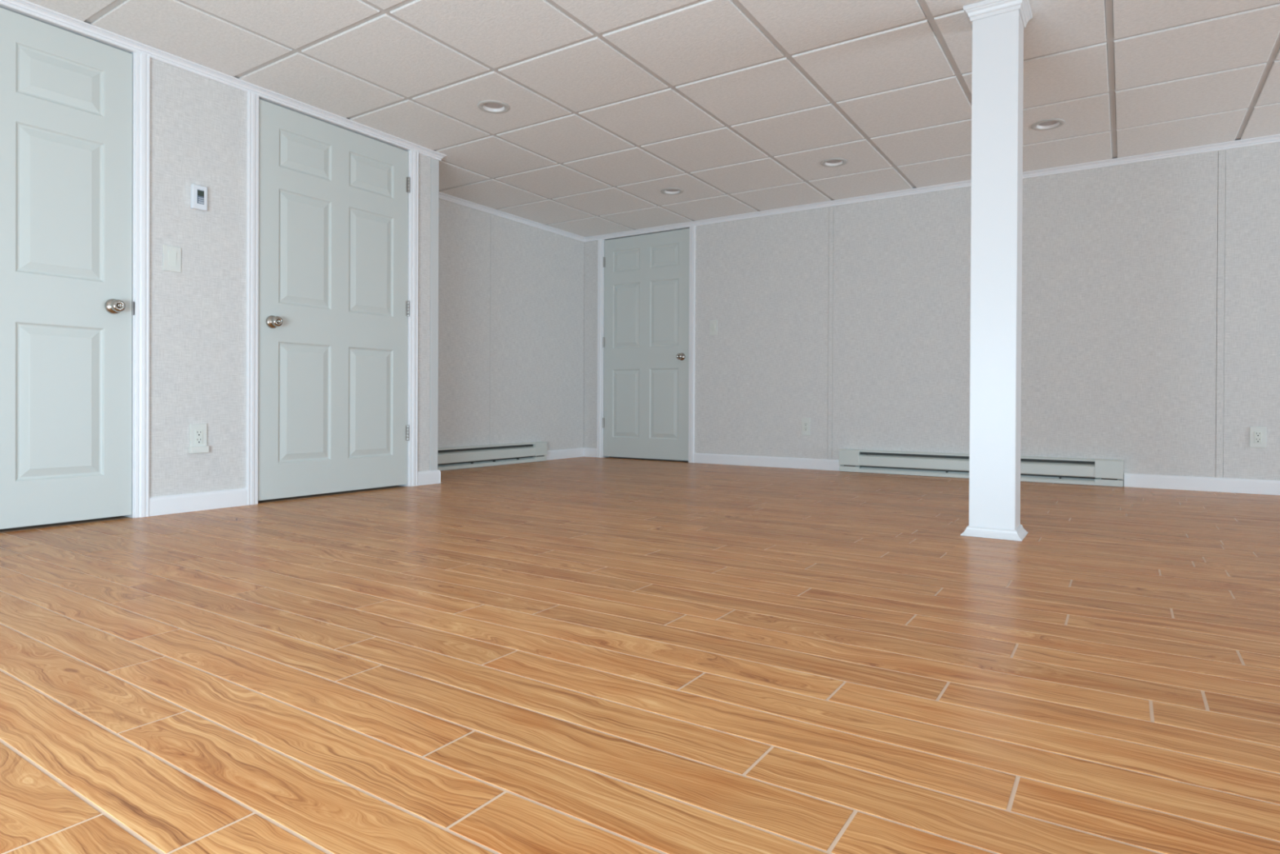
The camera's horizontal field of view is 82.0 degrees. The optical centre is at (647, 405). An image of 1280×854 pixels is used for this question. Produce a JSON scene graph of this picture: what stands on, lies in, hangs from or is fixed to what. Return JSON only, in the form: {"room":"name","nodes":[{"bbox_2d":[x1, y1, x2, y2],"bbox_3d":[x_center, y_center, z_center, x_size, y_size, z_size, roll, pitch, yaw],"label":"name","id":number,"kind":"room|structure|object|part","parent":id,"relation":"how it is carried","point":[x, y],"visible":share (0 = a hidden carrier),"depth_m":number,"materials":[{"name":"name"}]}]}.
{"room":"finished basement","nodes":[
{"label":"finished basement","id":0,"kind":"room"},
{"bbox_2d":[0,57,431,529],"bbox_3d":[-2.599,-0.560,2.831,0.160,2.103,4.324,0,0,33],"label":"wall","id":1,"kind":"structure","parent":0,"point":[197,313],"depth_m":3.47,"materials":[{"name":"grey paint"}]},
{"bbox_2d":[0,4,133,53],"bbox_3d":[-2.547,-0.535,2.841,0.117,2.053,0.997,0,0,33],"label":"trim","id":2,"kind":"structure","parent":1,"relation":"attached to","point":[1,6],"depth_m":3.02,"materials":[{"name":"white"}]},
{"bbox_2d":[0,7,134,528],"bbox_3d":[-2.492,-0.530,2.829,0.099,2.015,0.944,0,0,33],"label":"door","id":3,"kind":"structure","parent":1,"relation":"in","point":[66,96],"depth_m":3.02,"materials":[{"name":"white paint"}]},
{"bbox_3d":[-2.398,-0.017,3.014,0.008,0.629,0.301,0,0,33],"label":"raised panel","id":4,"kind":"part","parent":3,"relation":"part of","materials":[{"name":"white paint"}]},
{"bbox_3d":[-2.394,-0.821,3.011,0.008,0.592,0.301,0,0,33],"label":"raised panel","id":5,"kind":"part","parent":3,"relation":"part of","materials":[{"name":"white paint"}]},
{"bbox_3d":[-2.392,-1.327,3.009,0.008,0.200,0.301,0,0,33],"label":"raised panel","id":6,"kind":"part","parent":3,"relation":"part of","materials":[{"name":"white paint"}]},
{"bbox_3d":[-2.267,-0.427,3.148,0.061,0.066,0.066,0,0,33],"label":"knob","id":7,"kind":"part","parent":3,"relation":"part of","materials":[{"name":"silver metal"}]},
{"bbox_2d":[123,52,150,517],"bbox_3d":[-2.268,-0.530,3.271,0.117,2.041,0.060,0,0,33],"label":"trim","id":8,"kind":"structure","parent":1,"relation":"attached to","point":[140,61],"depth_m":3.24,"materials":[{"name":"white wood"}]},
{"bbox_2d":[162,244,181,272],"bbox_3d":[-2.160,-0.669,3.349,0.010,0.116,0.076,0,0,33],"label":"light switch","id":9,"kind":"object","parent":1,"relation":"attached to","point":[171,255],"visible":1,"depth_m":3.35,"materials":[{"name":"white plastic"}]},
{"bbox_2d":[149,488,247,515],"bbox_3d":[-2.097,0.449,3.457,0.013,0.084,0.436,0,0,33],"label":"baseboard","id":10,"kind":"structure","parent":1,"relation":"attached to","point":[189,502],"depth_m":3.44,"materials":[{"name":"white wood"}]},
{"bbox_3d":[-2.101,-0.560,3.458,0.008,2.103,0.524,0,0,33],"label":"wall panel","id":11,"kind":"part","parent":1,"relation":"part of","materials":[{"name":"paint"}]},
{"bbox_2d":[188,423,208,453],"bbox_3d":[-2.096,0.153,3.445,0.024,0.136,0.080,0,0,33],"label":"outlet","id":12,"kind":"object","parent":1,"relation":"attached to","point":[197,432],"visible":1,"depth_m":3.44,"materials":[{"name":"white plastic"}]},
{"bbox_3d":[-2.102,0.145,3.449,0.010,0.122,0.074,0,0,33],"label":"plate","id":13,"kind":"part","parent":12,"relation":"part of","materials":[{"name":"white plastic"}]},
{"bbox_2d":[195,429,202,444],"bbox_3d":[-2.097,0.146,3.446,0.004,0.067,0.033,0,0,33],"label":"receptacle","id":14,"kind":"object","parent":12,"relation":"attached to","point":[198,433],"depth_m":3.44,"materials":[{"name":"white plastic"}]},
{"bbox_2d":[191,183,207,211],"bbox_3d":[-2.091,-0.972,3.438,0.025,0.112,0.066,0,0,33],"label":"thermostat","id":15,"kind":"object","parent":1,"relation":"attached to","point":[198,193],"visible":1,"depth_m":3.43,"materials":[{"name":"white plastic"}]},
{"bbox_2d":[0,0,446,160],"bbox_3d":[-2.741,-1.567,3.039,0.710,0.038,4.321,0,0,33],"label":"trim","id":16,"kind":"structure","parent":1,"relation":"attached to","point":[25,6],"depth_m":3.43,"materials":[{"name":"white"}]},
{"bbox_2d":[245,91,408,505],"bbox_3d":[-1.743,-0.537,4.080,0.117,2.053,0.997,0,0,33],"label":"trim","id":17,"kind":"structure","parent":1,"relation":"attached to","point":[252,139],"depth_m":3.65,"materials":[{"name":"white wood"}]},
{"bbox_2d":[257,98,409,500],"bbox_3d":[-1.686,-0.532,4.072,0.099,2.015,0.944,0,0,33],"label":"door","id":18,"kind":"structure","parent":1,"relation":"in","point":[334,305],"depth_m":4.03,"materials":[{"name":"white paint"}]},
{"bbox_3d":[-1.885,-0.428,3.737,0.061,0.066,0.066,0,0,33],"label":"knob","id":19,"kind":"part","parent":18,"relation":"part of","materials":[{"name":"silver metal"}]},
{"bbox_3d":[-1.813,-0.822,3.908,0.008,0.592,0.301,0,0,33],"label":"raised panel","id":20,"kind":"part","parent":18,"relation":"part of","materials":[{"name":"white paint"}]},
{"bbox_3d":[-1.817,-0.018,3.911,0.008,0.629,0.301,0,0,33],"label":"raised panel","id":21,"kind":"part","parent":18,"relation":"part of","materials":[{"name":"white paint"}]},
{"bbox_3d":[-1.810,-1.328,3.906,0.008,0.200,0.301,0,0,33],"label":"raised panel","id":22,"kind":"part","parent":18,"relation":"part of","materials":[{"name":"white paint"}]},
{"bbox_3d":[-1.591,-0.823,4.250,0.008,0.592,0.301,0,0,33],"label":"raised panel","id":23,"kind":"part","parent":18,"relation":"part of","materials":[{"name":"white paint"}]},
{"bbox_3d":[-1.595,-0.018,4.254,0.008,0.629,0.301,0,0,33],"label":"raised panel","id":24,"kind":"part","parent":18,"relation":"part of","materials":[{"name":"white paint"}]},
{"bbox_3d":[-1.588,-1.329,4.248,0.008,0.200,0.301,0,0,33],"label":"raised panel","id":25,"kind":"part","parent":18,"relation":"part of","materials":[{"name":"white paint"}]},
{"bbox_2d":[397,150,418,486],"bbox_3d":[-1.464,-0.532,4.511,0.117,2.041,0.062,0,0,33],"label":"trim","id":26,"kind":"structure","parent":1,"relation":"attached to","point":[413,156],"depth_m":4.48,"materials":[{"name":"white wood"}]},
{"bbox_3d":[-1.399,-0.562,4.540,0.008,2.103,0.150,0,0,33],"label":"wall panel","id":27,"kind":"part","parent":1,"relation":"part of","materials":[{"name":"paint"}]},
{"bbox_2d":[437,198,584,450],"bbox_3d":[-1.258,-0.568,6.081,0.101,2.103,2.467,0,0,33],"label":"wall","id":28,"kind":"structure","parent":0,"point":[511,293],"depth_m":6.13,"materials":[{"name":"grey paint"}]},
{"bbox_3d":[-1.583,-0.567,5.496,0.008,2.103,1.131,0,0,33],"label":"wall panel","id":29,"kind":"part","parent":28,"relation":"part of","materials":[{"name":"paint"}]},
{"bbox_2d":[437,441,546,471],"bbox_3d":[-1.312,0.399,5.859,0.063,0.168,1.500,0,0,33],"label":"baseboard heater","id":30,"kind":"object","parent":28,"relation":"attached to","point":[471,456],"visible":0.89,"depth_m":5.91,"materials":[{"name":"white metal"}]},
{"bbox_3d":[-1.337,0.399,5.876,0.004,0.162,1.496,0,0,33],"label":"plate","id":31,"kind":"part","parent":30,"relation":"part of","materials":[{"name":"white metal"}]},
{"bbox_2d":[437,442,534,450],"bbox_3d":[-1.313,0.323,5.860,0.052,0.013,1.226,0,0,33],"label":"hood","id":32,"kind":"object","parent":30,"relation":"attached to","point":[522,445],"depth_m":5.94,"materials":[{"name":"white metal"}]},
{"bbox_3d":[-1.300,0.390,5.852,0.032,0.085,1.196,0,0,33],"label":"panel","id":33,"kind":"part","parent":30,"relation":"part of","materials":[{"name":"white metal"}]},
{"bbox_3d":[-1.314,0.468,5.861,0.052,0.030,1.494,0,0,33],"label":"rail","id":34,"kind":"part","parent":30,"relation":"part of","materials":[{"name":"white metal"}]},
{"bbox_2d":[439,191,585,242],"bbox_3d":[-1.224,-1.572,5.998,0.036,0.038,2.367,0,0,33],"label":"trim","id":35,"kind":"structure","parent":28,"relation":"attached to","point":[442,196],"depth_m":6.10,"materials":[{"name":"white wood"}]},
{"bbox_3d":[-0.930,-0.568,6.503,0.008,2.103,1.202,0,0,33],"label":"wall panel","id":36,"kind":"part","parent":28,"relation":"part of","materials":[{"name":"paint"}]},
{"bbox_2d":[545,447,596,460],"bbox_3d":[-0.695,0.441,6.715,0.169,0.084,0.592,0,0,33],"label":"baseboard","id":37,"kind":"structure","parent":28,"relation":"attached to","point":[574,452],"depth_m":6.83,"materials":[{"name":"white"}]},
{"bbox_2d":[0,456,1279,853],"bbox_3d":[1.732,0.547,1.591,10.218,0.060,6.952,0,0,33],"label":"floor","id":38,"kind":"structure","parent":0,"point":[584,655],"depth_m":1.41,"materials":[{"name":"beige wood"}]},
{"bbox_2d":[960,0,1032,541],"bbox_3d":[1.385,-0.528,2.919,0.222,2.074,0.219,0,0,33],"label":"support column","id":39,"kind":"structure","parent":38,"relation":"on","point":[997,26],"depth_m":2.85,"materials":[{"name":"white paint"}]},
{"bbox_3d":[1.380,0.491,2.923,0.216,0.036,0.213,0,0,33],"label":"moulding","id":40,"kind":"part","parent":39,"relation":"part of","materials":[{"name":"white paint"}]},
{"bbox_2d":[26,0,1279,236],"bbox_3d":[1.258,-1.600,0.834,10.218,0.087,8.732,0,0,33],"label":"ceiling","id":41,"kind":"structure","parent":0,"point":[737,106],"depth_m":3.57,"materials":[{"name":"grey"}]},
{"bbox_2d":[477,100,510,113],"bbox_3d":[-0.810,-1.582,3.888,0.169,0.016,0.169,0,0,33],"label":"recessed light","id":42,"kind":"object","parent":41,"relation":"in","point":[489,106],"visible":1,"depth_m":3.90,"materials":[{"name":"grey metal"}]},
{"bbox_2d":[660,187,683,195],"bbox_3d":[0.185,-1.584,5.423,0.169,0.016,0.169,0,0,33],"label":"recessed light","id":43,"kind":"object","parent":41,"relation":"in","point":[671,191],"visible":1,"depth_m":5.44,"materials":[{"name":"grey metal"}]},
{"bbox_2d":[820,158,847,167],"bbox_3d":[1.208,-1.577,4.759,0.169,0.016,0.169,0,0,33],"label":"recessed light","id":44,"kind":"object","parent":41,"relation":"in","point":[830,162],"visible":1,"depth_m":4.78,"materials":[{"name":"grey metal"}]},
{"bbox_2d":[1031,118,1065,130],"bbox_3d":[2.231,-1.569,4.096,0.169,0.016,0.169,0,0,33],"label":"recessed light","id":45,"kind":"object","parent":41,"relation":"in","point":[1047,124],"visible":1,"depth_m":4.11,"materials":[{"name":"grey metal"}]},
{"bbox_2d":[583,142,1279,486],"bbox_3d":[3.604,-0.537,4.374,10.118,2.103,0.161,0,0,33],"label":"wall","id":46,"kind":"structure","parent":0,"point":[1150,319],"depth_m":4.93,"materials":[{"name":"grey paint"}]},
{"bbox_3d":[-0.509,-0.568,6.951,0.211,2.103,0.008,0,0,33],"label":"wall panel","id":47,"kind":"part","parent":46,"relation":"part of","materials":[{"name":"paint"}]},
{"bbox_2d":[596,226,689,457],"bbox_3d":[-0.019,-0.540,6.678,0.994,2.053,0.117,0,0,33],"label":"trim","id":48,"kind":"structure","parent":46,"relation":"attached to","point":[600,242],"depth_m":6.88,"materials":[{"name":"white wood"}]},
{"bbox_2d":[602,228,689,460],"bbox_3d":[-0.033,-0.535,6.625,0.938,2.015,0.099,0,0,33],"label":"door","id":49,"kind":"structure","parent":46,"relation":"in","point":[646,339],"depth_m":6.62,"materials":[{"name":"white paint"}]},
{"bbox_3d":[-0.192,-0.022,6.752,0.301,0.629,0.008,0,0,33],"label":"raised panel","id":50,"kind":"part","parent":49,"relation":"part of","materials":[{"name":"white paint"}]},
{"bbox_3d":[-0.186,-1.333,6.746,0.301,0.200,0.008,0,0,33],"label":"raised panel","id":51,"kind":"part","parent":49,"relation":"part of","materials":[{"name":"white paint"}]},
{"bbox_3d":[-0.188,-0.827,6.748,0.301,0.592,0.008,0,0,33],"label":"raised panel","id":52,"kind":"part","parent":49,"relation":"part of","materials":[{"name":"white paint"}]},
{"bbox_3d":[0.150,-0.020,6.529,0.301,0.629,0.008,0,0,33],"label":"raised panel","id":53,"kind":"part","parent":49,"relation":"part of","materials":[{"name":"white paint"}]},
{"bbox_3d":[0.156,-1.330,6.524,0.301,0.200,0.008,0,0,33],"label":"raised panel","id":54,"kind":"part","parent":49,"relation":"part of","materials":[{"name":"white paint"}]},
{"bbox_3d":[0.154,-0.824,6.526,0.301,0.592,0.008,0,0,33],"label":"raised panel","id":55,"kind":"part","parent":49,"relation":"part of","materials":[{"name":"white paint"}]},
{"bbox_3d":[0.287,-0.429,6.399,0.066,0.066,0.061,0,0,33],"label":"knob","id":56,"kind":"part","parent":49,"relation":"part of","materials":[{"name":"silver metal"}]},
{"bbox_2d":[688,225,695,462],"bbox_3d":[0.411,-0.531,6.399,0.061,2.041,0.117,0,0,33],"label":"trim","id":57,"kind":"structure","parent":46,"relation":"attached to","point":[692,229],"depth_m":6.35,"materials":[{"name":"white wood"}]},
{"bbox_2d":[709,320,717,335],"bbox_3d":[0.562,-0.664,6.245,0.074,0.128,0.010,0,0,33],"label":"light switch","id":58,"kind":"object","parent":46,"relation":"attached to","point":[713,323],"visible":1,"depth_m":6.24,"materials":[{"name":"white plastic"}]},
{"bbox_3d":[0.892,-0.557,6.043,1.225,2.103,0.008,0,0,33],"label":"wall panel","id":59,"kind":"part","parent":46,"relation":"part of","materials":[{"name":"paint"}]},
{"bbox_2d":[693,453,840,471],"bbox_3d":[0.945,0.452,5.997,1.287,0.084,0.013,0,0,33],"label":"baseboard","id":60,"kind":"structure","parent":46,"relation":"attached to","point":[720,459],"depth_m":5.96,"materials":[{"name":"white"}]},
{"bbox_2d":[801,417,810,435],"bbox_3d":[1.251,0.163,5.801,0.070,0.140,0.009,0,0,33],"label":"outlet","id":61,"kind":"object","parent":46,"relation":"attached to","point":[806,422],"visible":1,"depth_m":5.79,"materials":[{"name":"white plastic"}]},
{"bbox_2d":[804,422,808,431],"bbox_3d":[1.250,0.163,5.799,0.033,0.067,0.004,0,0,33],"label":"receptacle","id":62,"kind":"object","parent":61,"relation":"attached to","point":[806,424],"depth_m":5.80,"materials":[{"name":"white plastic"}]},
{"bbox_3d":[1.922,-0.549,5.375,1.159,2.103,0.008,0,0,33],"label":"wall panel","id":63,"kind":"part","parent":46,"relation":"part of","materials":[{"name":"paint"}]},
{"bbox_2d":[584,133,1279,242],"bbox_3d":[3.556,-1.542,4.288,9.918,0.038,0.036,0,0,33],"label":"trim","id":64,"kind":"structure","parent":46,"relation":"attached to","point":[1270,139],"depth_m":5.21,"materials":[{"name":"white"}]},
{"bbox_2d":[839,448,1123,487],"bbox_3d":[2.236,0.419,5.129,1.815,0.168,0.063,0,0,33],"label":"baseboard heater","id":65,"kind":"object","parent":46,"relation":"attached to","point":[1080,471],"visible":0.83,"depth_m":5.13,"materials":[{"name":"white metal"}]},
{"bbox_2d":[858,449,1094,461],"bbox_3d":[2.238,0.343,5.131,1.541,0.013,0.052,0,0,33],"label":"hood","id":66,"kind":"object","parent":65,"relation":"attached to","point":[861,452],"depth_m":5.23,"materials":[{"name":"white metal"}]},
{"bbox_3d":[2.229,0.411,5.118,1.511,0.085,0.032,0,0,33],"label":"panel","id":67,"kind":"part","parent":65,"relation":"part of","materials":[{"name":"white metal"}]},
{"bbox_3d":[2.237,0.488,5.131,1.809,0.030,0.052,0,0,33],"label":"rail","id":68,"kind":"part","parent":65,"relation":"part of","materials":[{"name":"white metal"}]},
{"bbox_3d":[2.252,0.419,5.154,1.811,0.162,0.004,0,0,33],"label":"plate","id":69,"kind":"part","parent":65,"relation":"part of","materials":[{"name":"white metal"}]},
{"bbox_3d":[2.925,-0.542,4.724,1.159,2.103,0.008,0,0,33],"label":"wall panel","id":70,"kind":"part","parent":46,"relation":"part of","materials":[{"name":"paint"}]},
{"bbox_2d":[1124,473,1279,495],"bbox_3d":[5.364,0.486,3.131,5.599,0.084,0.013,0,0,33],"label":"baseboard","id":71,"kind":"structure","parent":46,"relation":"attached to","point":[1131,480],"depth_m":4.43,"materials":[{"name":"white wood"}]},
{"bbox_3d":[3.928,-0.534,4.074,1.159,2.103,0.008,0,0,33],"label":"wall panel","id":72,"kind":"part","parent":46,"relation":"part of","materials":[{"name":"paint"}]},
{"bbox_2d":[1249,426,1266,448],"bbox_3d":[3.567,0.183,4.299,0.074,0.121,0.009,0,0,33],"label":"outlet","id":73,"kind":"object","parent":46,"relation":"attached to","point":[1257,434],"visible":1,"depth_m":4.30,"materials":[{"name":"white plastic"}]},
{"bbox_2d":[1254,431,1262,443],"bbox_3d":[3.566,0.183,4.297,0.033,0.067,0.004,0,0,33],"label":"receptacle","id":74,"kind":"object","parent":73,"relation":"attached to","point":[1258,435],"depth_m":4.30,"materials":[{"name":"white plastic"}]},
{"bbox_3d":[-1.677,-0.564,4.823,0.766,2.103,0.100,0,0,33],"label":"wall","id":75,"kind":"structure","parent":0,"visible":0},
{"bbox_2d":[417,470,440,485],"bbox_3d":[-1.606,0.445,4.749,0.600,0.084,0.181,0,0,33],"label":"baseboard","id":76,"kind":"structure","parent":75,"relation":"attached to","point":[431,477],"depth_m":4.59,"materials":[{"name":"white"}]},
{"bbox_2d":[429,158,439,470],"bbox_3d":[-1.361,-0.532,4.646,0.065,2.042,0.064,0,0,33],"label":"trim","id":77,"kind":"structure","parent":75,"relation":"attached to","point":[434,175],"depth_m":4.62,"materials":[{"name":"white"}]}
]}

